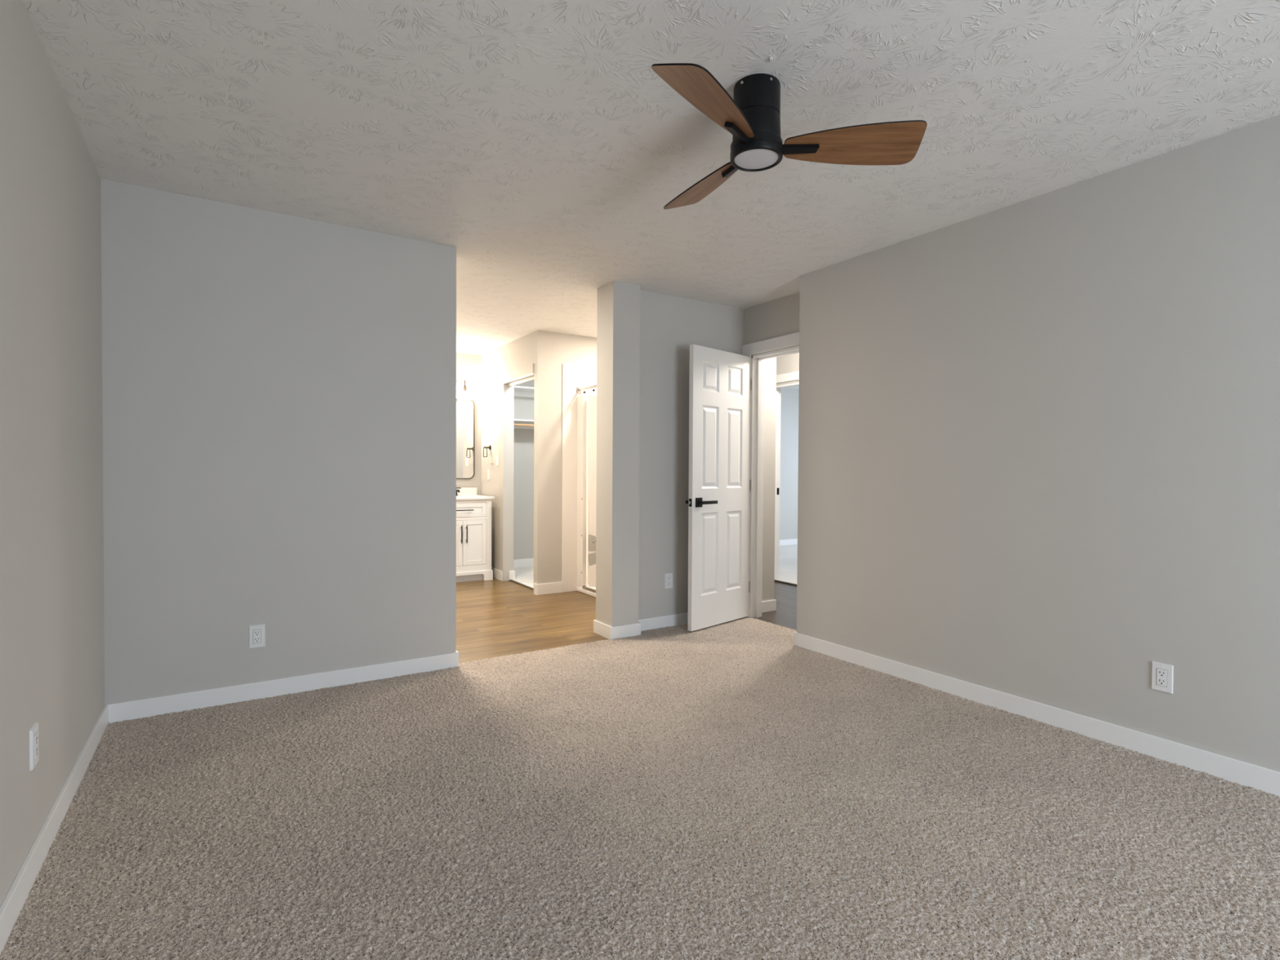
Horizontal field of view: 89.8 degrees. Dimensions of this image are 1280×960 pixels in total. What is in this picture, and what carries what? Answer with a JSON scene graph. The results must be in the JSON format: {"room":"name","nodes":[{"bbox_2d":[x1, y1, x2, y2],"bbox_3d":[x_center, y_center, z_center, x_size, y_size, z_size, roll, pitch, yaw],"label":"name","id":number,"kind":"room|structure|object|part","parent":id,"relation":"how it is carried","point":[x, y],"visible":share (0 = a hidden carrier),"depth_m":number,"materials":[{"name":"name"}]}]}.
{"room":"empty bedroom","nodes":[
{"label":"empty bedroom","id":0,"kind":"room"},
{"bbox_2d":[0,0,104,906],"bbox_3d":[-0.757,-0.043,0.201,0.120,2.500,6.535,0,1,-33],"label":"wall","id":1,"kind":"structure","parent":0,"point":[52,628],"depth_m":1.95,"materials":[{"name":"beige paint"}]},
{"bbox_2d":[29,722,39,771],"bbox_3d":[-1.727,0.759,1.833,0.009,0.114,0.070,0,1,-33],"label":"wall outlet","id":2,"kind":"object","parent":1,"relation":"attached to","point":[33,731],"visible":1,"depth_m":1.82,"materials":[{"name":"white plastic"}]},
{"bbox_2d":[34,731,38,759],"bbox_3d":[-1.724,0.759,1.835,0.003,0.070,0.036,0,1,-33],"label":"receptacle","id":3,"kind":"object","parent":2,"relation":"attached to","point":[36,733],"depth_m":1.83,"materials":[{"name":"white plastic"}]},
{"bbox_2d":[0,704,107,955],"bbox_3d":[-0.709,1.108,0.256,0.013,0.090,6.300,0,1,-33],"label":"baseboard","id":4,"kind":"structure","parent":1,"relation":"attached to","point":[13,903],"depth_m":1.91,"materials":[{"name":"white paint"}]},
{"bbox_2d":[100,178,456,704],"bbox_3d":[-1.773,-0.097,3.364,1.593,2.500,0.115,0,1,-33],"label":"wall","id":5,"kind":"structure","parent":0,"point":[279,390],"depth_m":3.23,"materials":[{"name":"beige paint"}]},
{"bbox_2d":[248,623,265,648],"bbox_3d":[-1.916,0.782,3.215,0.070,0.114,0.009,0,1,-33],"label":"wall outlet","id":6,"kind":"object","parent":5,"relation":"attached to","point":[257,632],"visible":1,"depth_m":3.21,"materials":[{"name":"white plastic"}]},
{"bbox_2d":[253,629,261,644],"bbox_3d":[-1.915,0.782,3.213,0.036,0.070,0.001,0,1,-33],"label":"receptacle","id":7,"kind":"object","parent":6,"relation":"attached to","point":[256,633],"depth_m":3.21,"materials":[{"name":"white plastic"}]},
{"bbox_2d":[107,652,458,723],"bbox_3d":[-1.734,1.055,3.335,1.593,0.090,0.013,0,1,-33],"label":"baseboard","id":8,"kind":"structure","parent":5,"relation":"attached to","point":[153,706],"depth_m":3.25,"materials":[{"name":"white paint"}]},
{"bbox_2d":[456,352,480,495],"bbox_3d":[-2.711,-0.153,6.728,2.335,2.500,0.120,0,1,-33],"label":"wall","id":9,"kind":"structure","parent":0,"point":[468,365],"depth_m":7.19,"materials":[{"name":"beige paint"}]},
{"bbox_2d":[456,379,470,399],"bbox_3d":[-2.072,-0.996,6.968,0.456,0.245,0.141,0,1,-33],"label":"vanity light","id":10,"kind":"object","parent":9,"relation":"attached to","point":[464,396],"visible":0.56,"depth_m":7.03,"materials":[{"name":"brown metal"}]},
{"bbox_2d":[456,397,475,479],"bbox_3d":[-2.105,-0.457,7.024,0.600,0.895,0.028,0,1,-33],"label":"wall mirror","id":11,"kind":"object","parent":9,"relation":"attached to","point":[465,409],"visible":0.46,"depth_m":7.13,"materials":[{"name":"clear mirror"}]},
{"bbox_2d":[480,329,596,584],"bbox_3d":[-0.816,-0.146,6.945,1.343,2.500,1.565,0,1,-33],"label":"wall","id":12,"kind":"structure","parent":0,"point":[548,351],"depth_m":6.12,"materials":[{"name":"beige paint"}]},
{"bbox_2d":[483,444,491,457],"bbox_3d":[-1.656,-0.313,6.970,0.068,0.132,0.130,0,1,-33],"label":"towel ring","id":13,"kind":"object","parent":12,"relation":"attached to","point":[490,446],"visible":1,"depth_m":6.97,"materials":[{"name":"brown metal"}]},
{"bbox_2d":[487,469,489,479],"bbox_3d":[-1.655,-0.060,7.025,0.009,0.114,0.070,0,1,-33],"label":"wall outlet","id":14,"kind":"object","parent":12,"relation":"attached to","point":[488,470],"visible":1,"depth_m":7.01,"materials":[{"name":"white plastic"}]},
{"bbox_2d":[496,455,498,466],"bbox_3d":[-1.507,-0.205,6.794,0.010,0.114,0.070,0,1,-33],"label":"light switch","id":15,"kind":"object","parent":12,"relation":"attached to","point":[497,456],"visible":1,"depth_m":6.78,"materials":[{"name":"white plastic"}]},
{"bbox_2d":[508,570,515,579],"bbox_3d":[-1.340,0.997,6.726,0.066,0.094,0.013,0,1,-33],"label":"baseboard","id":16,"kind":"object","parent":12,"relation":"attached to","point":[511,573],"visible":1,"depth_m":6.72,"materials":[{"name":"white paint"}]},
{"bbox_2d":[502,373,533,386],"bbox_3d":[-1.172,-0.986,6.335,0.085,0.040,0.790,0,1,-33],"label":"trim","id":17,"kind":"structure","parent":12,"relation":"attached to","point":[529,379],"depth_m":6.34,"materials":[{"name":"white paint"}]},
{"bbox_2d":[509,579,533,590],"bbox_3d":[-1.142,1.052,6.384,0.023,0.013,0.777,0,1,-33],"label":"trim","id":18,"kind":"structure","parent":12,"relation":"attached to","point":[512,580],"depth_m":6.43,"materials":[{"name":"silver metal"}]},
{"bbox_2d":[514,423,533,426],"bbox_3d":[-1.088,-0.628,7.483,1.213,0.029,0.029,0,1,-33],"label":"closet rod","id":19,"kind":"object","parent":12,"relation":"attached to","point":[515,424],"visible":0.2,"depth_m":7.32,"materials":[{"name":"brown wood"}]},
{"bbox_2d":[531,363,533,373],"bbox_3d":[-1.000,-1.044,5.996,0.012,0.084,0.025,0,1,-33],"label":"trim","id":20,"kind":"structure","parent":12,"relation":"attached to","point":[532,364],"depth_m":5.99,"materials":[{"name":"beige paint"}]},
{"bbox_2d":[533,583,537,595],"bbox_3d":[-0.968,1.014,5.960,0.013,0.101,0.063,0,1,-33],"label":"baseboard","id":21,"kind":"structure","parent":12,"relation":"attached to","point":[535,585],"depth_m":5.94,"materials":[{"name":"white paint"}]},
{"bbox_2d":[537,582,562,595],"bbox_3d":[-0.844,1.014,6.011,0.250,0.101,0.013,0,1,-33],"label":"baseboard","id":22,"kind":"structure","parent":12,"relation":"attached to","point":[556,587],"depth_m":6.00,"materials":[{"name":"white paint"}]},
{"bbox_2d":[0,544,1279,959],"bbox_3d":[2.220,1.129,4.269,9.321,0.064,9.920,0,1,-33],"label":"floor","id":23,"kind":"structure","parent":0,"point":[735,789],"depth_m":2.10,"materials":[{"name":"carpet"}]},
{"bbox_2d":[456,487,494,582],"bbox_3d":[-1.953,0.568,6.795,0.655,0.956,0.585,0,1,-33],"label":"bathroom vanity","id":24,"kind":"object","parent":23,"relation":"on","point":[473,511],"visible":0.6,"depth_m":6.65,"materials":[{"name":"white paint"}]},
{"bbox_3d":[-1.922,0.647,6.517,0.245,0.464,0.018,0,1,-33],"label":"door","id":25,"kind":"part","parent":24,"relation":"part of","materials":[{"name":"white paint"}]},
{"bbox_3d":[-1.775,0.554,6.580,0.010,0.182,0.033,0,1,-33],"label":"door pull","id":26,"kind":"part","parent":24,"relation":"part of","materials":[{"name":"black metal"}]},
{"bbox_3d":[-1.815,0.307,6.579,0.495,0.146,0.018,0,1,-33],"label":"drawer","id":27,"kind":"part","parent":24,"relation":"part of","materials":[{"name":"white paint"}]},
{"bbox_3d":[-1.712,0.646,6.652,0.246,0.464,0.018,0,1,-33],"label":"door","id":28,"kind":"part","parent":24,"relation":"part of","materials":[{"name":"white paint"}]},
{"bbox_3d":[-1.954,0.205,6.795,0.647,0.026,0.572,0,1,-33],"label":"crown moulding","id":29,"kind":"part","parent":24,"relation":"part of","materials":[{"name":"white paint"}]},
{"bbox_2d":[456,487,494,499],"bbox_3d":[-1.953,0.141,6.792,0.655,0.102,0.576,0,1,-33],"label":"countertop","id":30,"kind":"structure","parent":24,"relation":"on","point":[466,493],"depth_m":7.09,"materials":[{"name":"white stone"}]},
{"bbox_2d":[561,363,596,597],"bbox_3d":[0.120,-0.007,5.733,1.079,2.161,1.489,0,1,-33],"label":"shower surround","id":31,"kind":"object","parent":23,"relation":"on","point":[575,411],"visible":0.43,"depth_m":6.09,"materials":[{"name":"white plastic"}]},
{"bbox_2d":[577,384,596,393],"bbox_3d":[-0.186,-0.847,5.520,0.048,0.060,1.466,0,1,-33],"label":"shower curtain rod","id":32,"kind":"object","parent":31,"relation":"attached to","point":[580,389],"visible":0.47,"depth_m":6.03,"materials":[{"name":"silver metal"}]},
{"bbox_3d":[-0.402,-0.840,5.852,0.068,0.073,0.023,0,1,-33],"label":"curtain ring","id":33,"kind":"object","parent":32,"relation":"hanging from","visible":0},
{"bbox_2d":[586,394,596,586],"bbox_3d":[-0.320,0.101,5.796,0.043,1.798,0.700,0,1,-33],"label":"shower curtain","id":34,"kind":"object","parent":33,"relation":"hanging from","point":[591,399],"visible":0.24,"depth_m":5.99,"materials":[{"name":"white fabric"}]},
{"bbox_2d":[22,0,1279,389],"bbox_3d":[2.257,-1.376,4.121,9.500,0.080,10.170,0,1,-33],"label":"ceiling","id":35,"kind":"structure","parent":0,"point":[541,142],"depth_m":2.30,"materials":[{"name":"white paint"}]},
{"bbox_2d":[651,62,927,209],"bbox_3d":[0.327,-1.196,2.210,0.980,0.244,0.916,0,1,-33],"label":"ceiling fan","id":36,"kind":"object","parent":35,"relation":"attached to","point":[753,117],"visible":1,"depth_m":2.09,"materials":[{"name":"black paint"}]},
{"bbox_3d":[0.255,-1.120,2.439,0.179,0.006,0.447,-21,10,-24],"label":"blade","id":37,"kind":"part","parent":36,"relation":"part of","materials":[{"name":"brown wood"}]},
{"bbox_3d":[0.215,-1.112,1.899,0.179,0.006,0.447,24,14,32],"label":"blade","id":38,"kind":"part","parent":36,"relation":"part of","materials":[{"name":"brown wood"}]},
{"bbox_3d":[0.334,-1.108,2.285,0.032,0.015,0.131,-21,10,-24],"label":"blade arm","id":39,"kind":"part","parent":36,"relation":"part of","materials":[{"name":"black paint"}]},
{"bbox_3d":[0.309,-1.104,2.045,0.032,0.015,0.131,24,13,32],"label":"blade arm","id":40,"kind":"part","parent":36,"relation":"part of","materials":[{"name":"black paint"}]},
{"bbox_2d":[734,149,778,168],"bbox_3d":[0.391,-1.078,2.158,0.145,0.007,0.145,0,1,-33],"label":"diffuser","id":41,"kind":"object","parent":36,"relation":"attached to","point":[744,158],"depth_m":2.15,"materials":[{"name":"white glass"}]},
{"bbox_3d":[0.529,-1.104,2.144,0.131,0.015,0.032,0,-18,4],"label":"blade arm","id":42,"kind":"part","parent":36,"relation":"part of","materials":[{"name":"black paint"}]},
{"bbox_3d":[0.703,-1.113,2.135,0.447,0.006,0.179,0,-18,4],"label":"blade","id":43,"kind":"part","parent":36,"relation":"part of","materials":[{"name":"brown wood"}]},
{"bbox_2d":[513,379,799,559],"bbox_3d":[0.882,-0.170,9.128,6.305,2.500,0.120,0,1,-33],"label":"wall","id":44,"kind":"structure","parent":0,"point":[523,454],"depth_m":7.67,"materials":[{"name":"beige paint"}]},
{"bbox_2d":[513,558,533,567],"bbox_3d":[-1.229,0.982,7.713,1.215,0.094,0.013,0,1,-33],"label":"baseboard","id":45,"kind":"structure","parent":44,"relation":"attached to","point":[527,562],"depth_m":7.61,"materials":[{"name":"white paint"}]},
{"bbox_2d":[514,386,533,397],"bbox_3d":[-1.140,-1.020,7.561,1.211,0.085,0.299,0,1,-33],"label":"closet shelf","id":46,"kind":"object","parent":44,"relation":"attached to","point":[519,391],"visible":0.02,"depth_m":7.53,"materials":[{"name":"white paint"}]},
{"bbox_2d":[514,418,533,429],"bbox_3d":[-1.142,-0.647,7.567,1.211,0.085,0.299,0,1,-33],"label":"closet shelf","id":47,"kind":"object","parent":44,"relation":"attached to","point":[516,420],"visible":0.02,"depth_m":7.50,"materials":[{"name":"white paint"}]},
{"bbox_2d":[779,538,797,545],"bbox_3d":[1.866,0.971,9.727,3.810,0.089,0.013,0,1,-33],"label":"baseboard","id":48,"kind":"structure","parent":44,"relation":"attached to","point":[791,541],"depth_m":10.01,"materials":[{"name":"white paint"}]},
{"bbox_2d":[595,280,776,626],"bbox_3d":[0.430,-0.108,4.908,1.614,2.500,0.226,0,1,-33],"label":"wall","id":49,"kind":"structure","parent":0,"point":[644,338],"depth_m":4.65,"materials":[{"name":"beige paint"}]},
{"bbox_2d":[593,619,611,639],"bbox_3d":[-0.264,1.046,4.491,0.013,0.090,0.239,0,1,-33],"label":"baseboard","id":50,"kind":"structure","parent":49,"relation":"attached to","point":[602,629],"depth_m":4.48,"materials":[{"name":"white paint"}]},
{"bbox_2d":[609,622,640,639],"bbox_3d":[-0.098,1.047,4.448,0.244,0.090,0.013,0,1,-33],"label":"baseboard","id":51,"kind":"structure","parent":49,"relation":"attached to","point":[631,629],"depth_m":4.44,"materials":[{"name":"white paint"}]},
{"bbox_2d":[638,612,688,631],"bbox_3d":[0.385,1.043,4.865,1.021,0.090,0.013,0,1,-33],"label":"baseboard","id":52,"kind":"structure","parent":49,"relation":"attached to","point":[663,621],"depth_m":4.72,"materials":[{"name":"white paint"}]},
{"bbox_2d":[664,572,672,588],"bbox_3d":[0.214,0.745,4.752,0.070,0.114,0.009,0,1,-33],"label":"wall outlet","id":53,"kind":"object","parent":49,"relation":"attached to","point":[668,576],"visible":1,"depth_m":4.75,"materials":[{"name":"white plastic"}]},
{"bbox_2d":[666,576,671,585],"bbox_3d":[0.216,0.745,4.750,0.033,0.067,0.003,0,1,-33],"label":"receptacle","id":54,"kind":"object","parent":53,"relation":"attached to","point":[668,578],"depth_m":4.75,"materials":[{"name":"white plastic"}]},
{"bbox_2d":[685,344,751,631],"bbox_3d":[0.600,0.056,4.813,0.157,2.033,0.724,1,1,45],"label":"door","id":55,"kind":"structure","parent":49,"relation":"in","point":[720,380],"depth_m":4.76,"materials":[{"name":"white paint"}]},
{"bbox_3d":[0.491,0.161,4.625,0.044,0.023,0.170,1,1,45],"label":"lever handle","id":56,"kind":"part","parent":55,"relation":"part of","materials":[{"name":"black metal"}]},
{"bbox_2d":[761,600,776,613],"bbox_3d":[1.027,1.041,5.278,0.245,0.090,0.013,0,1,-33],"label":"baseboard","id":57,"kind":"structure","parent":49,"relation":"attached to","point":[767,606],"depth_m":5.29,"materials":[{"name":"white paint"}]},
{"bbox_2d":[743,292,799,355],"bbox_3d":[1.501,-0.091,4.177,0.120,2.500,2.342,0,1,-33],"label":"wall","id":58,"kind":"structure","parent":0,"point":[780,317],"depth_m":4.84,"materials":[{"name":"beige paint"}]},
{"bbox_2d":[742,332,799,617],"bbox_3d":[1.112,0.015,4.779,0.148,2.156,0.911,0,1,-33],"label":"trim","id":59,"kind":"structure","parent":58,"relation":"attached to","point":[757,398],"depth_m":5.05,"materials":[{"name":"white paint"}]},
{"bbox_2d":[776,352,799,386],"bbox_3d":[1.697,-0.123,6.359,0.110,2.500,5.800,0,1,-33],"label":"wall","id":60,"kind":"structure","parent":0,"point":[789,363],"depth_m":6.54,"materials":[{"name":"beige paint"}]},
{"bbox_2d":[774,579,796,586],"bbox_3d":[1.615,1.064,6.458,0.030,0.015,0.778,0,1,-33],"label":"trim","id":61,"kind":"structure","parent":60,"relation":"attached to","point":[775,580],"depth_m":6.61,"materials":[{"name":"silver metal"}]},
{"bbox_2d":[774,371,799,579],"bbox_3d":[1.631,-0.007,6.449,0.124,2.156,0.898,0,1,-33],"label":"trim","id":62,"kind":"structure","parent":60,"relation":"attached to","point":[790,376],"depth_m":6.77,"materials":[{"name":"white paint"}]},
{"bbox_2d":[796,115,1279,772],"bbox_3d":[2.706,-0.051,1.929,0.285,2.500,5.696,0,1,-33],"label":"wall","id":63,"kind":"structure","parent":0,"point":[1038,437],"depth_m":2.86,"materials":[{"name":"beige paint"}]},
{"bbox_2d":[793,631,1279,796],"bbox_3d":[2.538,1.100,1.922,0.013,0.090,5.589,0,1,-33],"label":"baseboard","id":64,"kind":"structure","parent":63,"relation":"attached to","point":[1229,769],"depth_m":2.86,"materials":[{"name":"white paint"}]},
{"bbox_2d":[1151,661,1173,693],"bbox_3d":[2.108,0.797,2.594,0.009,0.114,0.070,0,1,-33],"label":"wall outlet","id":65,"kind":"object","parent":63,"relation":"attached to","point":[1162,673],"visible":1,"depth_m":2.59,"materials":[{"name":"white plastic"}]},
{"bbox_2d":[1156,667,1167,687],"bbox_3d":[2.106,0.797,2.593,0.001,0.070,0.036,0,1,-33],"label":"receptacle","id":66,"kind":"object","parent":65,"relation":"attached to","point":[1162,673],"depth_m":2.59,"materials":[{"name":"white plastic"}]}
]}

